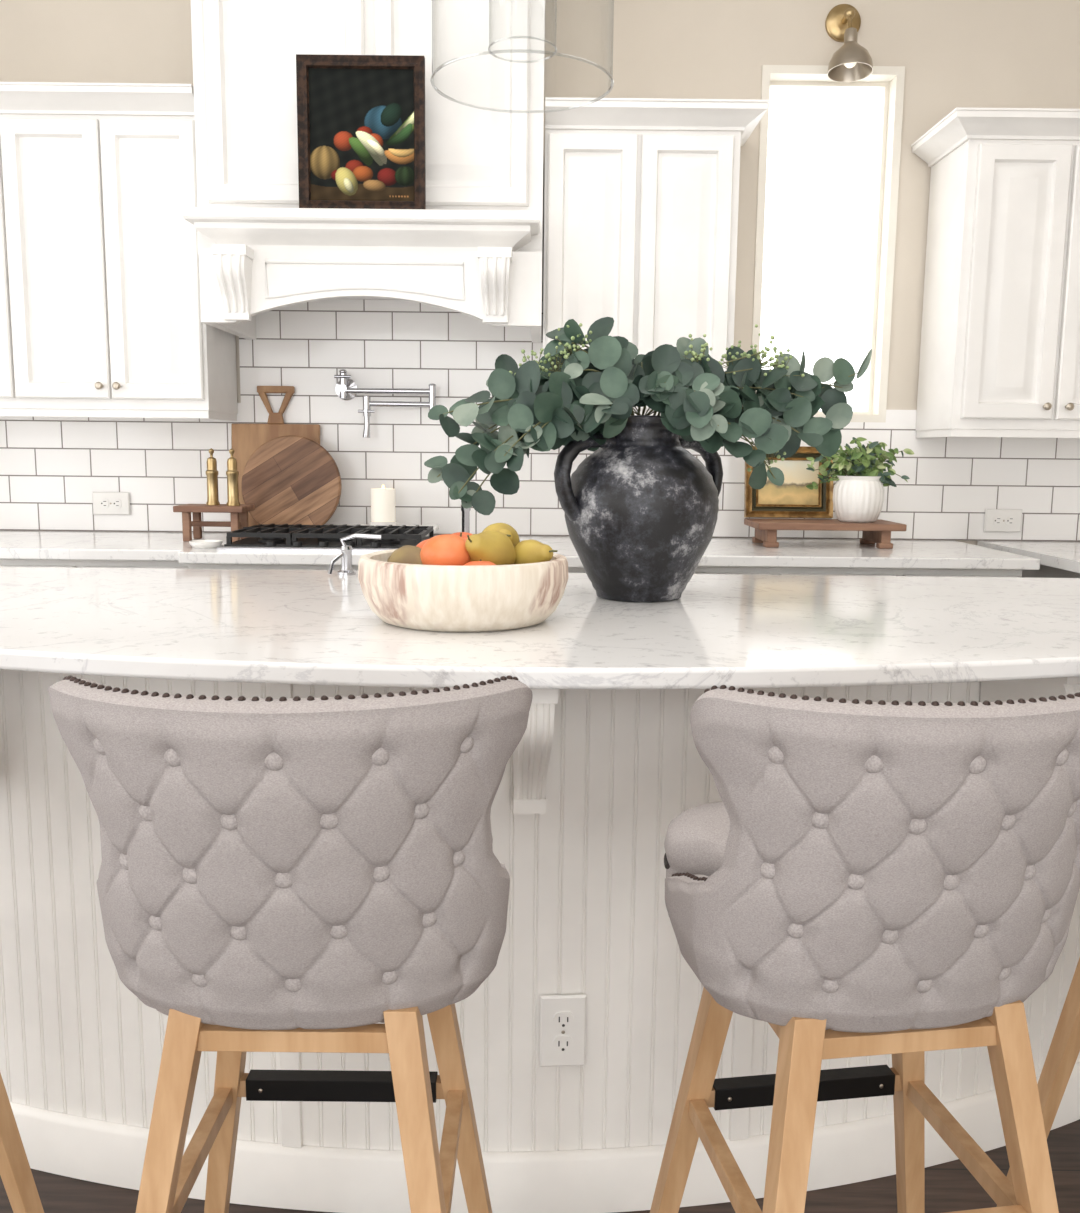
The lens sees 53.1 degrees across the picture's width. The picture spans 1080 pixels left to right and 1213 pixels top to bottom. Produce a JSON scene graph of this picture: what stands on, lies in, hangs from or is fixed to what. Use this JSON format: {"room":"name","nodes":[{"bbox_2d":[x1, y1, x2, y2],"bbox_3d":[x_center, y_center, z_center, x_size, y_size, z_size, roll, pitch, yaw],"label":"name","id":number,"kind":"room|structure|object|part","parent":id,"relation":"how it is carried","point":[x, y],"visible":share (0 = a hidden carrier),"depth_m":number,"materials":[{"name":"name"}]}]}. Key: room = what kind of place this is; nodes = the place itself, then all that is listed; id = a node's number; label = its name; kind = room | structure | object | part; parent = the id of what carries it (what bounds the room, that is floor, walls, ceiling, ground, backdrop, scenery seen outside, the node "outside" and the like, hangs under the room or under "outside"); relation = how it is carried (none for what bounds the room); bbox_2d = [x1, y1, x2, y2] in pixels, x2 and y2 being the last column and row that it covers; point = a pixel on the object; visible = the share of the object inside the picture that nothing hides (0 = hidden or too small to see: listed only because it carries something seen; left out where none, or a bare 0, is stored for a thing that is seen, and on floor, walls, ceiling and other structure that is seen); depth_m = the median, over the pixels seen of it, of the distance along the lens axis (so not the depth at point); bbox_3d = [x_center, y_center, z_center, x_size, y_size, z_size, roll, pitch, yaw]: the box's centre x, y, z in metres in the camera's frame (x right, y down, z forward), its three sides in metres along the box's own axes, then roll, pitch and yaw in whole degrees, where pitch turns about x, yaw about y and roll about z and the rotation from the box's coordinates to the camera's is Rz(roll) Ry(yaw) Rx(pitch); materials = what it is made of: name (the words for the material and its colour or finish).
{"room":"kitchen","nodes":[
{"label":"kitchen","id":0,"kind":"room"},
{"bbox_2d":[0,1119,1079,1212],"bbox_3d":[-0.012,1.168,0.482,5.200,0.050,6.620,1,8,0],"label":"floor","id":1,"kind":"structure","parent":0,"point":[950,1186],"depth_m":1.76,"materials":[{"name":"brown wood"}]},
{"bbox_2d":[0,1073,43,1212],"bbox_3d":[-0.932,0.513,1.327,0.462,0.986,0.452,4,9,20],"label":"bar stool","id":2,"kind":"object","parent":1,"relation":"on","point":[16,1175],"visible":1,"depth_m":1.46,"materials":[{"name":"beige wood"}]},
{"bbox_2d":[48,675,532,1212],"bbox_3d":[-0.243,0.539,1.195,0.462,0.986,0.454,1,8,0],"label":"bar stool","id":3,"kind":"object","parent":1,"relation":"on","point":[283,874],"visible":1,"depth_m":1.02,"materials":[{"name":"grey fabric"}]},
{"bbox_3d":[-0.241,0.215,1.102,0.442,0.318,0.280,0,8,-3],"label":"nailhead trim","id":4,"kind":"part","parent":3,"relation":"part of","materials":[{"name":"brown metal"}]},
{"bbox_3d":[-0.248,0.708,1.214,0.433,0.648,0.443,1,8,0],"label":"leg frame","id":5,"kind":"part","parent":3,"relation":"part of","materials":[{"name":"brown wood"}]},
{"bbox_2d":[0,559,1021,577],"bbox_3d":[-0.443,0.292,3.201,3.480,0.900,0.666,1,8,0],"label":"base cabinet","id":6,"kind":"object","parent":1,"relation":"on","point":[3,562],"visible":0.02,"depth_m":2.91,"materials":[{"name":"paint"}]},
{"bbox_2d":[0,530,1039,569],"bbox_3d":[-0.426,-0.168,3.133,3.505,0.030,0.668,1,8,0],"label":"countertop","id":7,"kind":"structure","parent":6,"relation":"on","point":[15,545],"depth_m":2.87,"materials":[{"name":"white stone"}]},
{"bbox_2d":[189,540,222,548],"bbox_3d":[-0.908,-0.169,2.937,0.088,0.018,0.088,1,8,0],"label":"dish","id":8,"kind":"object","parent":7,"relation":"on","point":[201,544],"visible":0.99,"depth_m":2.91,"materials":[{"name":"ceramic"}]},
{"bbox_2d":[173,504,254,541],"bbox_3d":[-0.953,-0.246,3.169,0.200,0.103,0.140,1,8,0],"label":"wooden riser","id":9,"kind":"object","parent":7,"relation":"on","point":[237,522],"visible":0.91,"depth_m":3.12,"materials":[{"name":"brown wood"}]},
{"bbox_2d":[206,448,219,504],"bbox_3d":[-0.956,-0.379,3.150,0.039,0.165,0.039,1,8,0],"label":"pepper mill","id":10,"kind":"object","parent":9,"relation":"on","point":[211,472],"visible":1,"depth_m":3.14,"materials":[{"name":"gold metal"}]},
{"bbox_2d":[226,448,239,505],"bbox_3d":[-0.891,-0.375,3.130,0.039,0.165,0.039,1,8,0],"label":"pepper mill","id":11,"kind":"object","parent":9,"relation":"on","point":[232,474],"visible":1,"depth_m":3.12,"materials":[{"name":"gold metal"}]},
{"bbox_2d":[231,386,319,526],"bbox_3d":[-0.830,-0.459,3.397,0.276,0.462,0.058,1,8,0],"label":"paddle cutting board","id":12,"kind":"object","parent":7,"relation":"on","point":[246,439],"visible":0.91,"depth_m":3.38,"materials":[{"name":"brown wood"}]},
{"bbox_2d":[241,435,341,524],"bbox_3d":[-0.762,-0.369,3.310,0.308,0.308,0.051,1,8,4],"label":"round cutting board","id":13,"kind":"object","parent":7,"relation":"on","point":[290,479],"visible":0.82,"depth_m":3.30,"materials":[{"name":"brown wood"}]},
{"bbox_2d":[217,524,433,551],"bbox_3d":[-0.578,-0.198,3.054,0.560,0.048,0.380,1,8,0],"label":"gas cooktop","id":14,"kind":"object","parent":7,"relation":"in","point":[260,537],"visible":0.95,"depth_m":2.92,"materials":[{"name":"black metal"}]},
{"bbox_2d":[334,524,438,535],"bbox_3d":[-0.483,-0.232,3.342,0.330,0.036,0.120,1,8,0],"label":"marble riser","id":15,"kind":"object","parent":7,"relation":"on","point":[435,527],"visible":0.18,"depth_m":3.37,"materials":[{"name":"white stone"}]},
{"bbox_2d":[370,485,396,525],"bbox_3d":[-0.484,-0.312,3.330,0.083,0.126,0.083,1,8,0],"label":"pillar candle","id":16,"kind":"object","parent":15,"relation":"on","point":[382,499],"visible":0.93,"depth_m":3.30,"materials":[{"name":"wax"}]},
{"bbox_2d":[461,504,470,532],"bbox_3d":[-0.208,-0.226,3.019,0.044,0.122,0.044,1,8,0],"label":"salt mill","id":17,"kind":"object","parent":7,"relation":"on","point":[465,512],"visible":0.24,"depth_m":3.01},
{"bbox_2d":[744,518,906,548],"bbox_3d":[0.840,-0.218,3.216,0.425,0.072,0.230,1,8,0],"label":"wooden riser","id":18,"kind":"object","parent":7,"relation":"on","point":[878,532],"visible":1,"depth_m":3.12,"materials":[{"name":"brown wood"}]},
{"bbox_2d":[744,446,832,518],"bbox_3d":[0.756,-0.377,3.281,0.264,0.216,0.055,1,8,0],"label":"framed landscape painting","id":19,"kind":"object","parent":18,"relation":"on","point":[793,499],"visible":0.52,"depth_m":3.28,"materials":[{"name":"gold metal"}]},
{"bbox_2d":[833,475,883,522],"bbox_3d":[0.938,-0.318,3.186,0.146,0.134,0.146,1,8,0],"label":"ribbed pot","id":20,"kind":"object","parent":18,"relation":"on","point":[856,498],"depth_m":3.13,"materials":[{"name":"white ceramic"}]},
{"bbox_2d":[806,437,913,522],"bbox_3d":[0.941,-0.374,3.183,0.315,0.246,0.158,1,8,0],"label":"potted plant","id":21,"kind":"object","parent":18,"relation":"on","point":[860,478],"visible":0.97,"depth_m":3.14,"materials":[{"name":"white ceramic"}]},
{"bbox_2d":[0,567,1079,1212],"bbox_3d":[-0.005,0.460,1.958,3.240,0.930,1.085,1,8,0],"label":"kitchen island","id":22,"kind":"object","parent":1,"relation":"on","point":[583,807],"visible":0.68,"depth_m":1.71,"materials":[{"name":"white stone"}]},
{"bbox_2d":[0,567,1079,688],"bbox_3d":[0.000,0.014,1.894,3.240,0.028,1.085,1,8,0],"label":"island countertop","id":23,"kind":"structure","parent":22,"relation":"on","point":[305,627],"depth_m":1.61,"materials":[{"name":"white stone"}]},
{"bbox_2d":[327,533,380,575],"bbox_3d":[-0.405,-0.114,2.338,0.118,0.090,0.051,-2,9,-21],"label":"faucet","id":24,"kind":"object","parent":23,"relation":"on","point":[345,555],"visible":1,"depth_m":2.33,"materials":[{"name":"silver metal"}]},
{"bbox_2d":[358,549,567,631],"bbox_3d":[-0.122,-0.030,1.729,0.334,0.104,0.334,1,8,5],"label":"wooden bowl","id":25,"kind":"object","parent":23,"relation":"on","point":[439,598],"visible":0.91,"depth_m":1.59,"materials":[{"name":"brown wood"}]},
{"bbox_2d":[387,523,557,565],"bbox_3d":[-0.111,-0.066,1.717,0.266,0.128,0.212,-1,8,-8],"label":"fruit","id":26,"kind":"object","parent":25,"relation":"in","point":[498,543],"visible":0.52,"depth_m":1.67,"materials":[{"name":"yellow food"}]},
{"bbox_2d":[554,415,722,601],"bbox_3d":[0.187,-0.183,2.004,0.286,0.334,0.286,4,9,21],"label":"clay vase","id":27,"kind":"object","parent":23,"relation":"on","point":[641,510],"visible":0.85,"depth_m":1.91,"materials":[{"name":"black ceramic"}]},
{"bbox_2d":[424,317,871,514],"bbox_3d":[0.200,-0.345,1.950,0.823,0.356,0.273,1,8,0],"label":"eucalyptus stems","id":28,"kind":"object","parent":27,"relation":"in","point":[572,391],"visible":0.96,"depth_m":1.92,"materials":[{"name":"green plant"}]},
{"bbox_2d":[539,994,586,1066],"bbox_3d":[0.036,0.660,1.677,0.072,0.117,0.009,0,8,-4],"label":"wall outlet","id":29,"kind":"object","parent":22,"relation":"attached to","point":[562,1017],"visible":1,"depth_m":1.68,"materials":[{"name":"white plastic"}]},
{"bbox_2d":[650,685,1079,1212],"bbox_3d":[0.355,0.544,1.204,0.462,0.986,0.452,-1,8,-9],"label":"bar stool","id":30,"kind":"object","parent":1,"relation":"on","point":[866,878],"visible":1,"depth_m":1.03,"materials":[{"name":"grey fabric"}]},
{"bbox_2d":[664,801,729,917],"bbox_3d":[0.345,0.319,1.249,0.390,0.139,0.295,-1,8,-9],"label":"armrest","id":31,"kind":"object","parent":30,"relation":"on","point":[695,839],"depth_m":1.22,"materials":[{"name":"grey fabric"}]},
{"bbox_3d":[0.354,0.713,1.224,0.433,0.648,0.443,-1,8,-9],"label":"leg frame","id":32,"kind":"part","parent":30,"relation":"part of","materials":[{"name":"brown wood"}]},
{"bbox_3d":[0.365,0.220,1.112,0.442,0.318,0.280,-1,8,-9],"label":"nailhead trim","id":33,"kind":"part","parent":30,"relation":"part of","materials":[{"name":"brown metal"}]},
{"bbox_2d":[977,541,1079,577],"bbox_3d":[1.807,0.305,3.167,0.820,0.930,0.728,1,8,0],"label":"countertop","id":34,"kind":"structure","parent":1,"relation":"on","point":[1058,559],"depth_m":3.12,"materials":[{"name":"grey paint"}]},
{"bbox_2d":[997,958,1079,1206],"bbox_3d":[0.977,0.512,1.476,0.462,0.986,0.452,-1,8,-14],"label":"bar stool","id":35,"kind":"object","parent":1,"relation":"on","point":[1064,1049],"visible":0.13,"depth_m":1.61,"materials":[{"name":"beige wood"}]},
{"bbox_2d":[0,0,1079,544],"bbox_3d":[0.008,-0.752,3.468,5.200,2.900,0.160,1,8,0],"label":"wall","id":36,"kind":"structure","parent":0,"point":[51,468],"depth_m":3.38,"materials":[{"name":"white tile"}]},
{"bbox_2d":[92,492,129,514],"bbox_3d":[-1.367,-0.328,3.440,0.117,0.072,0.009,1,8,0],"label":"wall outlet","id":37,"kind":"object","parent":36,"relation":"attached to","point":[104,503],"visible":1,"depth_m":3.44,"materials":[{"name":"white plastic"}]},
{"bbox_2d":[0,82,237,420],"bbox_3d":[-1.591,-1.007,3.168,1.284,0.891,0.362,1,8,0],"label":"upper cabinet","id":38,"kind":"object","parent":36,"relation":"attached to","point":[100,309],"visible":0.94,"depth_m":3.04,"materials":[{"name":"paint"}]},
{"bbox_3d":[-1.587,-1.417,3.109,1.284,0.064,0.362,1,8,0],"label":"crown molding","id":39,"kind":"part","parent":38,"relation":"part of","materials":[{"name":"paint"}]},
{"bbox_3d":[-1.564,-0.582,3.263,1.214,0.023,0.292,1,8,0],"label":"light rail","id":40,"kind":"part","parent":38,"relation":"part of","materials":[{"name":"paint"}]},
{"bbox_2d":[182,0,544,342],"bbox_3d":[-0.464,-1.466,3.009,0.951,1.364,0.545,1,8,0],"label":"range hood","id":41,"kind":"object","parent":36,"relation":"attached to","point":[475,248],"visible":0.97,"depth_m":2.90,"materials":[{"name":"paint"}]},
{"bbox_2d":[296,54,425,208],"bbox_3d":[-0.467,-1.235,2.829,0.332,0.388,0.020,1,8,0],"label":"painting","id":42,"kind":"object","parent":41,"relation":"on","point":[361,118],"visible":1,"depth_m":2.83,"materials":[{"name":"paint"}]},
{"bbox_2d":[182,207,542,253],"bbox_3d":[-0.469,-1.027,3.079,0.951,0.095,0.530,1,8,0],"label":"mantel shelf","id":43,"kind":"object","parent":41,"relation":"attached to","point":[249,230],"depth_m":2.84,"materials":[{"name":"paint"}]},
{"bbox_2d":[334,369,435,437],"bbox_3d":[-0.488,-0.626,3.340,0.326,0.209,0.096,2,8,11],"label":"pot filler faucet","id":44,"kind":"object","parent":36,"relation":"attached to","point":[346,389],"visible":0.99,"depth_m":3.33,"materials":[{"name":"silver metal"}]},
{"bbox_2d":[543,97,769,415],"bbox_3d":[0.315,-0.968,3.171,0.609,0.881,0.362,1,8,0],"label":"upper cabinet","id":45,"kind":"object","parent":36,"relation":"attached to","point":[641,218],"visible":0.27,"depth_m":3.02,"materials":[{"name":"paint"}]},
{"bbox_3d":[0.319,-1.372,3.113,0.609,0.064,0.362,1,8,0],"label":"crown molding","id":46,"kind":"part","parent":45,"relation":"part of","materials":[{"name":"paint"}]},
{"bbox_2d":[751,65,904,421],"bbox_3d":[0.882,-1.116,3.394,0.430,1.060,0.120,1,8,0],"label":"window","id":47,"kind":"structure","parent":36,"relation":"in","point":[889,80],"depth_m":3.35,"materials":[{"name":"paint"}]},
{"bbox_2d":[825,4,872,81],"bbox_3d":[0.913,-1.680,3.178,0.130,0.230,0.166,1,8,0],"label":"wall sconce","id":48,"kind":"object","parent":36,"relation":"attached to","point":[852,62],"visible":1,"depth_m":3.21,"materials":[{"name":"gold metal"}]},
{"bbox_2d":[911,107,1079,437],"bbox_3d":[1.650,-0.939,3.173,1.048,0.881,0.362,1,8,0],"label":"upper cabinet","id":49,"kind":"object","parent":36,"relation":"attached to","point":[1000,345],"visible":1,"depth_m":3.06,"materials":[{"name":"paint"}]},
{"bbox_3d":[1.654,-1.343,3.115,1.048,0.064,0.362,1,8,0],"label":"crown molding","id":50,"kind":"part","parent":49,"relation":"part of","materials":[{"name":"paint"}]},
{"bbox_3d":[1.645,-0.519,3.267,0.914,0.023,0.292,1,8,0],"label":"light rail","id":51,"kind":"part","parent":49,"relation":"part of","materials":[{"name":"paint"}]},
{"bbox_2d":[984,509,1021,531],"bbox_3d":[1.478,-0.274,3.443,0.117,0.072,0.009,1,8,0],"label":"wall outlet","id":52,"kind":"object","parent":36,"relation":"attached to","point":[996,520],"visible":1,"depth_m":3.44,"materials":[{"name":"white plastic"}]},
{"bbox_3d":[0.018,-1.751,0.061,5.200,0.050,6.620,1,8,0],"label":"ceiling","id":53,"kind":"structure","parent":0,"visible":0},
{"bbox_2d":[431,38,613,112],"bbox_3d":[-0.022,-1.373,1.601,0.284,1.136,0.284,1,8,0],"label":"glass pendant light","id":54,"kind":"object","parent":53,"relation":"hanging from","point":[528,38],"visible":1,"depth_m":1.67,"materials":[{"name":"clear glass"}]}
]}

